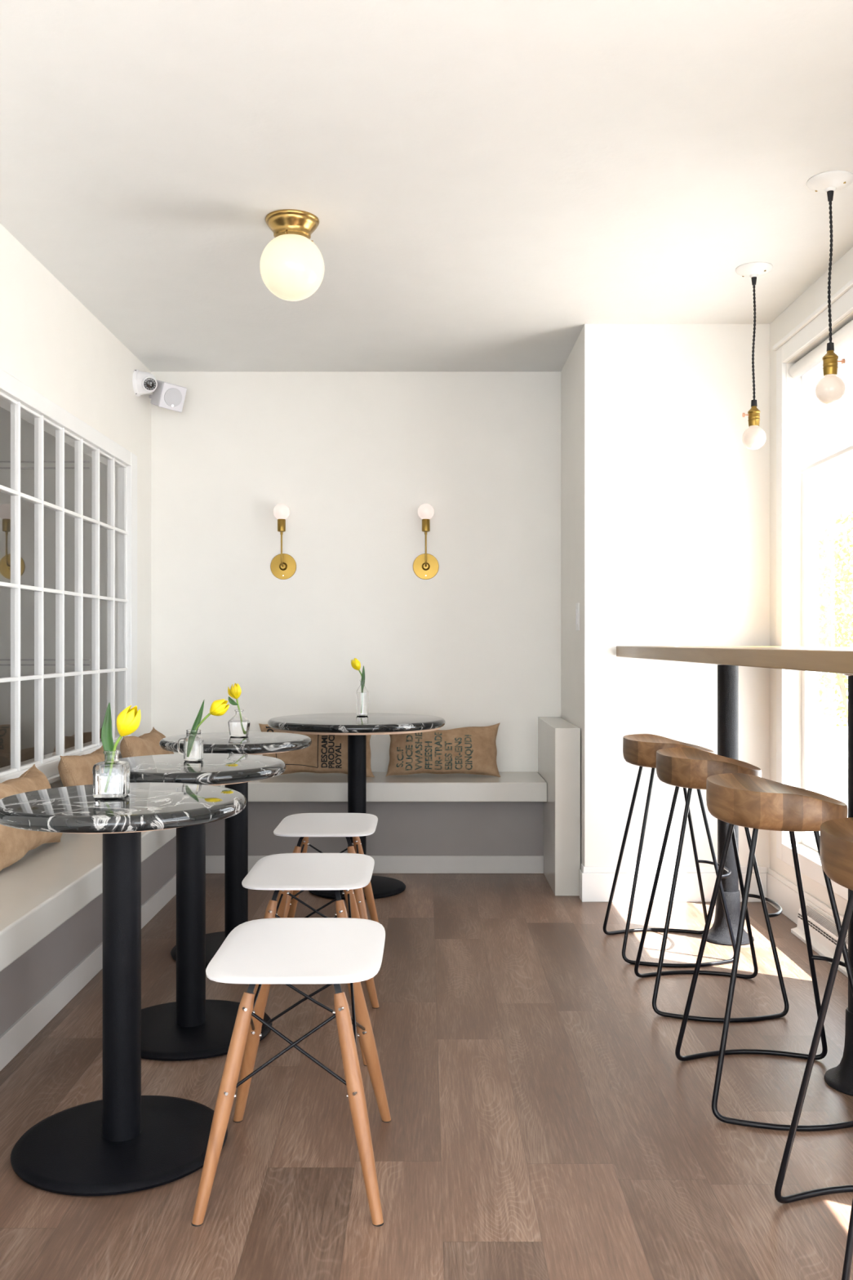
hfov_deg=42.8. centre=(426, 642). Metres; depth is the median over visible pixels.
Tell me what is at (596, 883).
baseboard
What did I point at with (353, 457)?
wall
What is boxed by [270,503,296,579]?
wall sconce
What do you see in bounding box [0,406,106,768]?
window glass
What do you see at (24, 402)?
window
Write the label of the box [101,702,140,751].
tulip
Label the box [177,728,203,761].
vase
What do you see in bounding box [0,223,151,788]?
wall
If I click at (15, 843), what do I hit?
cushion
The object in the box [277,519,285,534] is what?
socket
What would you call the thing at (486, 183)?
ceiling
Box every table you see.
[0,782,246,1195]
[92,753,285,1060]
[159,731,311,968]
[267,712,445,899]
[616,645,852,1096]
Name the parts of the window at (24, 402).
sill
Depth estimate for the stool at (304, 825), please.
3.77 m
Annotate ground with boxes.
[818,676,848,835]
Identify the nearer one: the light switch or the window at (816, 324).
the window at (816, 324)
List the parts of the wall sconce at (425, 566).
bulb, arm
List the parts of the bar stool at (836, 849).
leg frame, seat, leg frame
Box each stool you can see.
[191,917,391,1226]
[241,853,379,1066]
[273,813,378,922]
[603,733,735,967]
[634,746,789,1022]
[675,773,852,1131]
[774,817,852,1279]
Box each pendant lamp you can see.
[735,262,773,449]
[807,170,852,404]
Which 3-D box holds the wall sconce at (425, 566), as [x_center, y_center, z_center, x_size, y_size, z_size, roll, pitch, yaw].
[-0.003,-0.489,5.285,0.128,0.364,0.110,0,0,0]
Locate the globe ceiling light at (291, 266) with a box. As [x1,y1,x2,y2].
[259,208,324,301]
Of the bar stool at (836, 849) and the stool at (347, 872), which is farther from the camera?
the stool at (347, 872)
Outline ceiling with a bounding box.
[0,0,852,371]
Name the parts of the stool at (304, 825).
leg, leg, seat, leg, leg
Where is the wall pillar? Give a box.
[560,324,769,872]
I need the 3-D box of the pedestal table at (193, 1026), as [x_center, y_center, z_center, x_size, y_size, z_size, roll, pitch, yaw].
[-0.654,0.707,3.020,0.524,0.747,0.524,0,0,38]
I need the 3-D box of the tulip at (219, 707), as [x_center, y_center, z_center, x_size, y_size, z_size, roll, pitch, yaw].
[-0.613,0.241,3.058,0.122,0.162,0.045,0,0,0]
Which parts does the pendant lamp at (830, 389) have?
twisted cord, bulb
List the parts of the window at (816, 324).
sash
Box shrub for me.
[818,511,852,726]
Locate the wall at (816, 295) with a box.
[769,247,852,915]
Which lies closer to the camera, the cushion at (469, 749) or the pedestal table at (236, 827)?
the pedestal table at (236, 827)
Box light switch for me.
[575,602,579,631]
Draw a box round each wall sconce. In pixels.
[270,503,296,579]
[413,503,439,579]
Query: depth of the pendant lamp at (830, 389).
3.11 m
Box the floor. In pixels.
[0,873,852,1279]
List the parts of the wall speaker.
frame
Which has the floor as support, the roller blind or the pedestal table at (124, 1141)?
the pedestal table at (124, 1141)
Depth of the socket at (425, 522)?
5.25 m
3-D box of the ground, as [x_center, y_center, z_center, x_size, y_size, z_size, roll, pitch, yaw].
[15.786,1.380,10.000,28.428,0.200,60.000,0,0,0]
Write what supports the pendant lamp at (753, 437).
hanging from the ceiling
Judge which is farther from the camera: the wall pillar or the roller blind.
the wall pillar
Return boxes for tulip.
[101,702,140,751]
[191,698,229,729]
[227,683,241,709]
[351,657,364,685]
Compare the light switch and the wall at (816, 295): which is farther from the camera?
the light switch
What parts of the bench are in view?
panel, bench seat, panel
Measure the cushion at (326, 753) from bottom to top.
0.254 m
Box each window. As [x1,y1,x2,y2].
[0,368,137,783]
[773,278,852,901]
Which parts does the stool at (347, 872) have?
leg, leg, seat, leg, leg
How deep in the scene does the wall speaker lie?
5.11 m
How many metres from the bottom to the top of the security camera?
0.122 m
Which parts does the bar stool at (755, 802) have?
leg frame, seat, leg frame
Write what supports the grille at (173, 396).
attached to the wall speaker
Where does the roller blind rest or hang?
attached to the window at (816, 324)
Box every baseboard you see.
[579,863,767,902]
[766,867,848,931]
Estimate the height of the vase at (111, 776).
0.100 m
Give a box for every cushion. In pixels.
[0,764,62,871]
[57,745,104,786]
[120,727,173,758]
[258,723,374,777]
[386,722,500,777]
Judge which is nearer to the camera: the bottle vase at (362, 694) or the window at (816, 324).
the window at (816, 324)
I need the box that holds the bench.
[0,716,580,1071]
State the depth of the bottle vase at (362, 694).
4.91 m
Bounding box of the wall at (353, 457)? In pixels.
[151,371,560,772]
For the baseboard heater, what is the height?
0.110 m
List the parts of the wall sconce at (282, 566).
bulb, arm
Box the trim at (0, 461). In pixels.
[0,461,89,665]
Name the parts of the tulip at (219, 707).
stem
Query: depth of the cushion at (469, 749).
5.10 m
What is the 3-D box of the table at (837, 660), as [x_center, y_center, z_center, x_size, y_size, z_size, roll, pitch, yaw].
[1.100,0.548,2.866,0.620,1.064,3.332,0,0,0]
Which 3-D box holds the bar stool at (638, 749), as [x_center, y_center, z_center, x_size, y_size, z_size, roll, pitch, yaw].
[0.859,0.710,3.840,0.411,0.741,0.464,0,0,-2]
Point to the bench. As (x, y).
(513, 822)
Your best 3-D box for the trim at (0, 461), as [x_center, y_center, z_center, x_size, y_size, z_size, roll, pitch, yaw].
[-2.576,-0.386,5.336,1.850,1.002,0.008,0,0,0]
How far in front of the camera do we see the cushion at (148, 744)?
4.56 m
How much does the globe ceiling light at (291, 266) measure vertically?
0.251 m
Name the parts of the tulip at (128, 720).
stem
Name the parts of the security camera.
wall plate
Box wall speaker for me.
[148,379,186,412]
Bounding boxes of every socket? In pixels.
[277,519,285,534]
[422,519,430,534]
[747,400,760,426]
[822,342,838,376]
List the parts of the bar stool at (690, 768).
leg frame, seat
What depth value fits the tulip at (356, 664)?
4.92 m
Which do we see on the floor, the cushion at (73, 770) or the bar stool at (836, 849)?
the bar stool at (836, 849)
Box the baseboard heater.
[791,903,848,977]
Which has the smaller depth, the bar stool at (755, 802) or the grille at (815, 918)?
the bar stool at (755, 802)
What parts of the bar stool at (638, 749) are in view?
leg frame, seat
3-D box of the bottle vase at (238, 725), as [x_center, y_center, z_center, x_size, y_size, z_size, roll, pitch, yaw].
[-0.663,0.285,3.850,0.072,0.095,0.072,0,0,0]
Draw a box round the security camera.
[132,369,157,396]
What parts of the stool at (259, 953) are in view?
leg, leg, seat, leg, leg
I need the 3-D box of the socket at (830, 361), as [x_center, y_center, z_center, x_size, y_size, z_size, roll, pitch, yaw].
[1.160,-0.812,3.125,0.043,0.092,0.043,0,0,0]
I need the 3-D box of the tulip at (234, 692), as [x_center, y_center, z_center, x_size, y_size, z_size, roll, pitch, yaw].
[-0.673,0.234,3.848,0.061,0.179,0.040,0,0,0]
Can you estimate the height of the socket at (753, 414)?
0.092 m
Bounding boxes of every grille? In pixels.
[164,387,182,407]
[805,905,848,944]
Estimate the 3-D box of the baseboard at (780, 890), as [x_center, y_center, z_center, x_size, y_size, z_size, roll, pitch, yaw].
[1.424,1.010,0.669,0.016,0.140,7.738,0,0,0]
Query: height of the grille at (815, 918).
0.023 m
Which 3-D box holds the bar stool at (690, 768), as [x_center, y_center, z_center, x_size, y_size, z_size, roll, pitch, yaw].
[0.866,0.710,3.318,0.411,0.741,0.464,0,0,2]
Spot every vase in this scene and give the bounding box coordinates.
[93,750,129,798]
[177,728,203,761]
[227,709,249,737]
[355,680,368,715]
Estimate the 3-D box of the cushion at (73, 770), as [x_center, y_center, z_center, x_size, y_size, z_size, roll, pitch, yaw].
[-1.210,0.514,3.970,0.177,0.253,0.504,0,0,4]
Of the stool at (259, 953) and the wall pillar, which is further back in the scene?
the wall pillar
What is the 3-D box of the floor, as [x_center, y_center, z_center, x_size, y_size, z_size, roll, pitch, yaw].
[-1.000,1.105,1.120,5.103,0.050,8.640,0,0,0]
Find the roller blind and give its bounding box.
[789,320,852,473]
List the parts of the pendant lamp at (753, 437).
twisted cord, bulb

